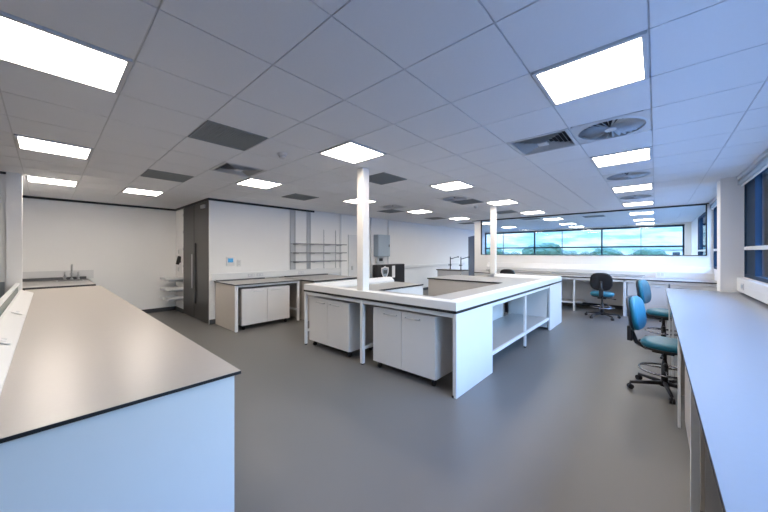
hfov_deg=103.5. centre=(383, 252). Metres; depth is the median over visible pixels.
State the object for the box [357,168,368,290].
column
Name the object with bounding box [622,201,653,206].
recessed light
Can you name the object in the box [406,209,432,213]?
recessed light
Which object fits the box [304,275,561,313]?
countertop
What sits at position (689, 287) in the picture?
base cabinet
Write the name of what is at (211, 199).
trim
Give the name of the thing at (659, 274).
power outlet
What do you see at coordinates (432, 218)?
ceiling vent
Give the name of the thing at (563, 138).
ceiling vent
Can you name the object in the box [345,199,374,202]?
diffuser
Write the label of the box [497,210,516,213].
ceiling vent
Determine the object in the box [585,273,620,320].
chair
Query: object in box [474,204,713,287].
wall
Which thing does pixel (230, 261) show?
thermostat
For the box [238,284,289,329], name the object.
base cabinet
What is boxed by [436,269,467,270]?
countertop
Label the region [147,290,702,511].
floor
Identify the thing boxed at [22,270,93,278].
backsplash
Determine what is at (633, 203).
diffuser
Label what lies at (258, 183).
diffuser
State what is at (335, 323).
base cabinet
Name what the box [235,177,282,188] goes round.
recessed light
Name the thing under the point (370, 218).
conduit
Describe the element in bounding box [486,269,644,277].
bench riser
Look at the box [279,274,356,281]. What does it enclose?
countertop
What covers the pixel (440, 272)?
bench
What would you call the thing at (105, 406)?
lab bench
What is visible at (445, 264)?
wall trunking
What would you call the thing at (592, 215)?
ceiling vent
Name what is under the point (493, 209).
column
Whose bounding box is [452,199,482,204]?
ceiling vent
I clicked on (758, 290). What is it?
trunking
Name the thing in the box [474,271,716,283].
countertop
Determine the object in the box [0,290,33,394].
ledge
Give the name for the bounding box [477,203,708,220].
trim
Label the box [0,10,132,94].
recessed light
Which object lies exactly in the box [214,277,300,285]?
countertop
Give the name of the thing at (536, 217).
ceiling vent
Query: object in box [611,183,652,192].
recessed light
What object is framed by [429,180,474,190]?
recessed light
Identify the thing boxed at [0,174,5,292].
wall
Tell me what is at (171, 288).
wall shelf
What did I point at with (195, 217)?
door
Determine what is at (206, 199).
trim
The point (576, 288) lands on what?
lab bench
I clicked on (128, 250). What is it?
wall
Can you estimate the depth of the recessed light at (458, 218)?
10.04 m
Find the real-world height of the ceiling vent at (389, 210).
0.016 m
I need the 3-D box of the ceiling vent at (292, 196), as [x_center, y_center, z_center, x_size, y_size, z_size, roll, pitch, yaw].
[-1.721,-1.149,6.229,0.542,0.016,0.542,0,0,42]
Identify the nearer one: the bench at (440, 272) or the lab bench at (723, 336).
the lab bench at (723, 336)
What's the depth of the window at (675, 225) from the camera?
13.17 m
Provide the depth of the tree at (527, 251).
55.01 m
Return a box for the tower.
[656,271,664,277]
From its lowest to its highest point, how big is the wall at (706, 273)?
0.279 m
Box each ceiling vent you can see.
[141,169,193,182]
[188,120,267,150]
[209,161,266,177]
[282,193,318,200]
[369,172,406,184]
[378,209,404,212]
[379,204,405,208]
[425,217,446,219]
[437,195,471,201]
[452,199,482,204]
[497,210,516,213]
[507,128,578,155]
[521,217,539,219]
[571,110,650,143]
[582,215,604,217]
[603,169,652,181]
[618,193,653,199]
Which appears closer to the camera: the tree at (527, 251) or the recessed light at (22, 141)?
the recessed light at (22, 141)
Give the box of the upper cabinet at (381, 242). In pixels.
[374,235,389,256]
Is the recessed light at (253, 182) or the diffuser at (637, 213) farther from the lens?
the diffuser at (637, 213)
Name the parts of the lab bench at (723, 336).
leg, leg, leg, leg, leg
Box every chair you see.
[500,269,514,273]
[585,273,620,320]
[626,295,677,404]
[636,279,676,341]
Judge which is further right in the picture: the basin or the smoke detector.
the smoke detector
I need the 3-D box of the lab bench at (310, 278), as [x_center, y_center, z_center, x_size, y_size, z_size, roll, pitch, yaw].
[-1.578,1.038,7.520,1.498,0.925,1.420,0,0,42]
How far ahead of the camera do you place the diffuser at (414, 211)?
8.34 m
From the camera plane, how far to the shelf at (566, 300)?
8.10 m
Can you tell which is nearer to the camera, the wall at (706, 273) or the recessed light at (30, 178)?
the recessed light at (30, 178)
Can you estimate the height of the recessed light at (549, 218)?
0.024 m
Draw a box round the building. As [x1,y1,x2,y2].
[632,249,681,254]
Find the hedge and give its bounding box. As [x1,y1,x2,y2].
[504,249,623,254]
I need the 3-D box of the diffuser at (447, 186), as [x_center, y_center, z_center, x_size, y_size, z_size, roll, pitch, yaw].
[1.162,-1.144,5.173,0.510,0.010,0.510,0,0,42]
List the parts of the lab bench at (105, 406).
panel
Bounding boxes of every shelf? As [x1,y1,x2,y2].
[160,276,182,281]
[160,286,182,291]
[160,294,182,300]
[493,313,545,349]
[562,298,584,302]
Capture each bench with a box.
[0,285,240,511]
[214,277,300,331]
[279,273,356,320]
[304,273,561,398]
[436,269,468,276]
[474,271,716,315]
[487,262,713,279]
[665,288,767,511]
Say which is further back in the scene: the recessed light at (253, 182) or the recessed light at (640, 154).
the recessed light at (253, 182)
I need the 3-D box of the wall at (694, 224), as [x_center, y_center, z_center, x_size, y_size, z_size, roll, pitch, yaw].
[4.813,0.172,3.742,0.200,2.655,20.000,0,0,42]
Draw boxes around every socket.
[0,337,11,343]
[11,310,22,314]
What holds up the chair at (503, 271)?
on the floor
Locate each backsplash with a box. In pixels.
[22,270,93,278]
[210,268,339,280]
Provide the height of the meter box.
0.200 m
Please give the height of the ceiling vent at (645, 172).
0.068 m
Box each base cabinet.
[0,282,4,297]
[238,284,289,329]
[309,296,374,356]
[373,264,404,281]
[373,306,452,385]
[628,282,667,319]
[669,284,716,320]
[685,366,722,511]
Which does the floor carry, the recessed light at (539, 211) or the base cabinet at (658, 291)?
the base cabinet at (658, 291)
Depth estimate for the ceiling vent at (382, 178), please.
4.67 m
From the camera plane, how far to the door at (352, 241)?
9.31 m
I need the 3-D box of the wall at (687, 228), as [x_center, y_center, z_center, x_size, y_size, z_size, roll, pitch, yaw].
[8.521,0.172,13.954,7.930,2.655,0.150,0,0,42]
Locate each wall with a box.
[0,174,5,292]
[6,172,21,291]
[22,198,175,309]
[176,209,182,308]
[209,200,484,319]
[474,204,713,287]
[485,222,690,254]
[691,211,767,283]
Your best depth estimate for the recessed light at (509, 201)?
6.85 m
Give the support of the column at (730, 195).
attached to the wall at (694, 224)
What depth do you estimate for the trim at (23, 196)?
6.77 m
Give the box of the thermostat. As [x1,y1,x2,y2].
[226,257,234,265]
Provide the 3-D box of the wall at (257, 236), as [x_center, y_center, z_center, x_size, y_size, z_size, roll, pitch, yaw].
[0.928,0.172,11.546,0.150,2.655,13.879,0,0,42]
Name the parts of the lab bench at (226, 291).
panel, leg, frame rail, leg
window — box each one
[481,204,706,255]
[485,224,684,254]
[698,212,704,254]
[713,206,716,268]
[744,167,767,282]
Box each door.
[183,201,208,323]
[348,235,369,277]
[468,236,473,275]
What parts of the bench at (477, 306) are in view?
leg, leg, rail, panel, frame rail, leg, panel, panel, panel, leg, panel, panel, panel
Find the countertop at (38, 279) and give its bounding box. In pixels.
[22,270,95,289]
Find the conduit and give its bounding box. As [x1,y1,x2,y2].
[370,218,371,277]
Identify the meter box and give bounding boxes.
[375,257,383,262]
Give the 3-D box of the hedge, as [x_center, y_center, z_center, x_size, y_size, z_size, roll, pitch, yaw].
[35.157,0.735,89.764,56.502,3.317,4.511,0,0,42]
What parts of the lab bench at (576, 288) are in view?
panel, leg, frame rail, leg, panel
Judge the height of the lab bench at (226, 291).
0.925 m
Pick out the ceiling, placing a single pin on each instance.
(442, 88)
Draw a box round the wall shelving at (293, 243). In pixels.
[290,210,346,269]
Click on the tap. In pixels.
(71, 273)
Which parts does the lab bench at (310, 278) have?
panel, frame rail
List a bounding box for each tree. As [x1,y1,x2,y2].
[487,249,502,253]
[522,243,561,254]
[593,248,620,254]
[633,248,668,254]
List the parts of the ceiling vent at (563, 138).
plate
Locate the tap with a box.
[70,264,72,279]
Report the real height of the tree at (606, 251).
3.188 m
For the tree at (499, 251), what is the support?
on the ground
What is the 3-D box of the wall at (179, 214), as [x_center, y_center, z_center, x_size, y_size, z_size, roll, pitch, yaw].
[-5.218,0.172,7.756,0.670,2.655,0.274,0,0,42]
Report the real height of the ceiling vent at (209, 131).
0.016 m
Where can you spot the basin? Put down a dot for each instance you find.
(77, 279)
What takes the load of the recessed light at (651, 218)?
in the ceiling
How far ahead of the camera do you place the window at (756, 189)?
4.02 m
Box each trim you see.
[22,195,174,210]
[175,198,209,210]
[210,198,313,212]
[340,214,341,274]
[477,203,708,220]
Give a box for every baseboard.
[142,306,174,312]
[175,306,182,312]
[209,287,427,324]
[562,302,622,308]
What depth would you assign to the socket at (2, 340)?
1.90 m
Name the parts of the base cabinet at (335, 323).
door, door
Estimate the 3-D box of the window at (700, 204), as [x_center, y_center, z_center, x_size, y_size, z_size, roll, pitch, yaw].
[5.452,-0.530,8.839,5.460,1.202,0.062,0,0,42]
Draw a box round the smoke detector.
[277,152,287,158]
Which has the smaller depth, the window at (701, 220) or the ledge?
the ledge
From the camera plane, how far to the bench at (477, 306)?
4.38 m
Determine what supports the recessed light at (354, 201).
in the ceiling
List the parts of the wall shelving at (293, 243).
shelf, shelf, shelf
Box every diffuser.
[238,179,279,187]
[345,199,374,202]
[410,210,428,212]
[433,182,471,190]
[489,200,515,204]
[523,211,543,213]
[624,202,652,205]
[630,212,652,214]
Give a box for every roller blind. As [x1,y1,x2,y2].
[709,196,716,209]
[737,149,767,186]
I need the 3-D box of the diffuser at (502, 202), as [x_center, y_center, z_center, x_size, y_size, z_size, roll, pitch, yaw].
[2.686,-1.144,6.869,0.510,0.010,0.510,0,0,42]
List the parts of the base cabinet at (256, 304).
door, door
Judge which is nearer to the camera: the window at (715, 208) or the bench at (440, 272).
the window at (715, 208)
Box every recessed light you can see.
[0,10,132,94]
[14,134,92,159]
[25,175,78,186]
[121,187,164,195]
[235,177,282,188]
[318,140,386,163]
[342,198,377,203]
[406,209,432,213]
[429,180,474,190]
[448,217,470,219]
[485,199,518,205]
[519,210,545,214]
[532,30,648,105]
[542,218,563,220]
[590,146,651,167]
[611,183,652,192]
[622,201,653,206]
[628,211,653,214]
[633,218,654,220]
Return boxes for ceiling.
[0,0,767,231]
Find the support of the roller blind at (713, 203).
attached to the wall at (694, 224)
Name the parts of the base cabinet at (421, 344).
door, door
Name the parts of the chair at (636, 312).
backrest, leg, leg, seat, leg, leg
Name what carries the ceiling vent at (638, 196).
in the ceiling
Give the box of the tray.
[160,276,182,279]
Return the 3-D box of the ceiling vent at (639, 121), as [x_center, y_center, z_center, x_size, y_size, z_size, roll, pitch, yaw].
[2.096,-1.169,2.801,0.554,0.068,0.554,0,0,42]
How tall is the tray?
0.057 m
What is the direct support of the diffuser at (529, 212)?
attached to the recessed light at (539, 211)
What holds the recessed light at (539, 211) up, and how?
in the ceiling
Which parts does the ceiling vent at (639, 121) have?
blade, blade, blade, blade, blade, blade, blade, blade, blade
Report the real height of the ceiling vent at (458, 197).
0.068 m
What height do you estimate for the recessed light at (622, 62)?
0.024 m
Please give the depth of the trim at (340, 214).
8.96 m
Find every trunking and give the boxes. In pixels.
[405,263,463,267]
[737,277,767,303]
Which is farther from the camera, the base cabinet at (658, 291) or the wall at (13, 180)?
the base cabinet at (658, 291)
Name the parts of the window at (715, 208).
pane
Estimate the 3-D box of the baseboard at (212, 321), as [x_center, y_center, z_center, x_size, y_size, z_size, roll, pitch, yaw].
[0.939,1.450,11.435,0.015,0.100,13.730,0,0,42]
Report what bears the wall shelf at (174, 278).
attached to the wall at (179, 214)
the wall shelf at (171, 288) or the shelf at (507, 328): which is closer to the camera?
the shelf at (507, 328)
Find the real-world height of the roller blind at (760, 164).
0.160 m
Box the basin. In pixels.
[56,279,84,281]
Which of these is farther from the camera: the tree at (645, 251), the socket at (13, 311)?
the tree at (645, 251)
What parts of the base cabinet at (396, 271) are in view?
door, door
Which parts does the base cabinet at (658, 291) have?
door, door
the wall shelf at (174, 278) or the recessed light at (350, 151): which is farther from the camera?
the wall shelf at (174, 278)
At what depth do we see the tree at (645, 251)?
56.59 m
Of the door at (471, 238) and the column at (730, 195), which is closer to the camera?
the column at (730, 195)
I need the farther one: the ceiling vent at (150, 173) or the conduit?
the conduit
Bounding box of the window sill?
[0,283,19,315]
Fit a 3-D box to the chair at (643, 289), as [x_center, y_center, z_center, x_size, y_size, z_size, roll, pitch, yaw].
[4.486,0.973,4.843,0.690,1.054,0.690,0,0,-34]
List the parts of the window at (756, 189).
blank panel, pane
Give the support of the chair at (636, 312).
on the floor
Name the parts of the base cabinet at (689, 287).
door, door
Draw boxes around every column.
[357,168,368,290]
[490,206,496,273]
[717,177,743,292]
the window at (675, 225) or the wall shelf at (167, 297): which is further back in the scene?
the window at (675, 225)
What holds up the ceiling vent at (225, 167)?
in the ceiling
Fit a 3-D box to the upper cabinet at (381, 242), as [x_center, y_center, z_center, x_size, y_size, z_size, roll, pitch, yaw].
[-0.061,-0.240,10.163,0.224,0.720,0.600,0,0,42]
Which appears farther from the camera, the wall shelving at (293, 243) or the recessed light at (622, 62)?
the wall shelving at (293, 243)
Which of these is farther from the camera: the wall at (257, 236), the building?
the building
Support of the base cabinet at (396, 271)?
on the floor
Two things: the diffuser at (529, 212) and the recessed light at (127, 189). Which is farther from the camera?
the diffuser at (529, 212)
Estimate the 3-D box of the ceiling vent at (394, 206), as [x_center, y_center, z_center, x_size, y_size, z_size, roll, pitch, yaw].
[0.227,-1.169,7.545,0.554,0.068,0.554,0,0,42]
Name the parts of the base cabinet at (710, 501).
door, door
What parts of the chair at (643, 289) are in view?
backrest, seat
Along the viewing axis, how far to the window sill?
3.24 m
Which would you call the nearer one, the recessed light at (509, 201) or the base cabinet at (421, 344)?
the base cabinet at (421, 344)
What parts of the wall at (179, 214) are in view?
panel, plate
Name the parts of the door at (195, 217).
handle, handle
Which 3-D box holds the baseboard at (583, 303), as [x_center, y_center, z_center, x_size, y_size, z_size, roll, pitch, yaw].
[5.382,1.450,8.866,5.800,0.100,0.015,0,0,42]
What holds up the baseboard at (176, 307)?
attached to the wall at (179, 214)
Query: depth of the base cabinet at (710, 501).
1.66 m
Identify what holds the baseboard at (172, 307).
attached to the wall at (128, 250)
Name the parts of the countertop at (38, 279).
rail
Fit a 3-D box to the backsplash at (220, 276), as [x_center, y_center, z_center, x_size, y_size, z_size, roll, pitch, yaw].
[-2.461,0.510,7.614,0.061,0.140,3.460,0,0,42]
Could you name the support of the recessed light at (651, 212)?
in the ceiling

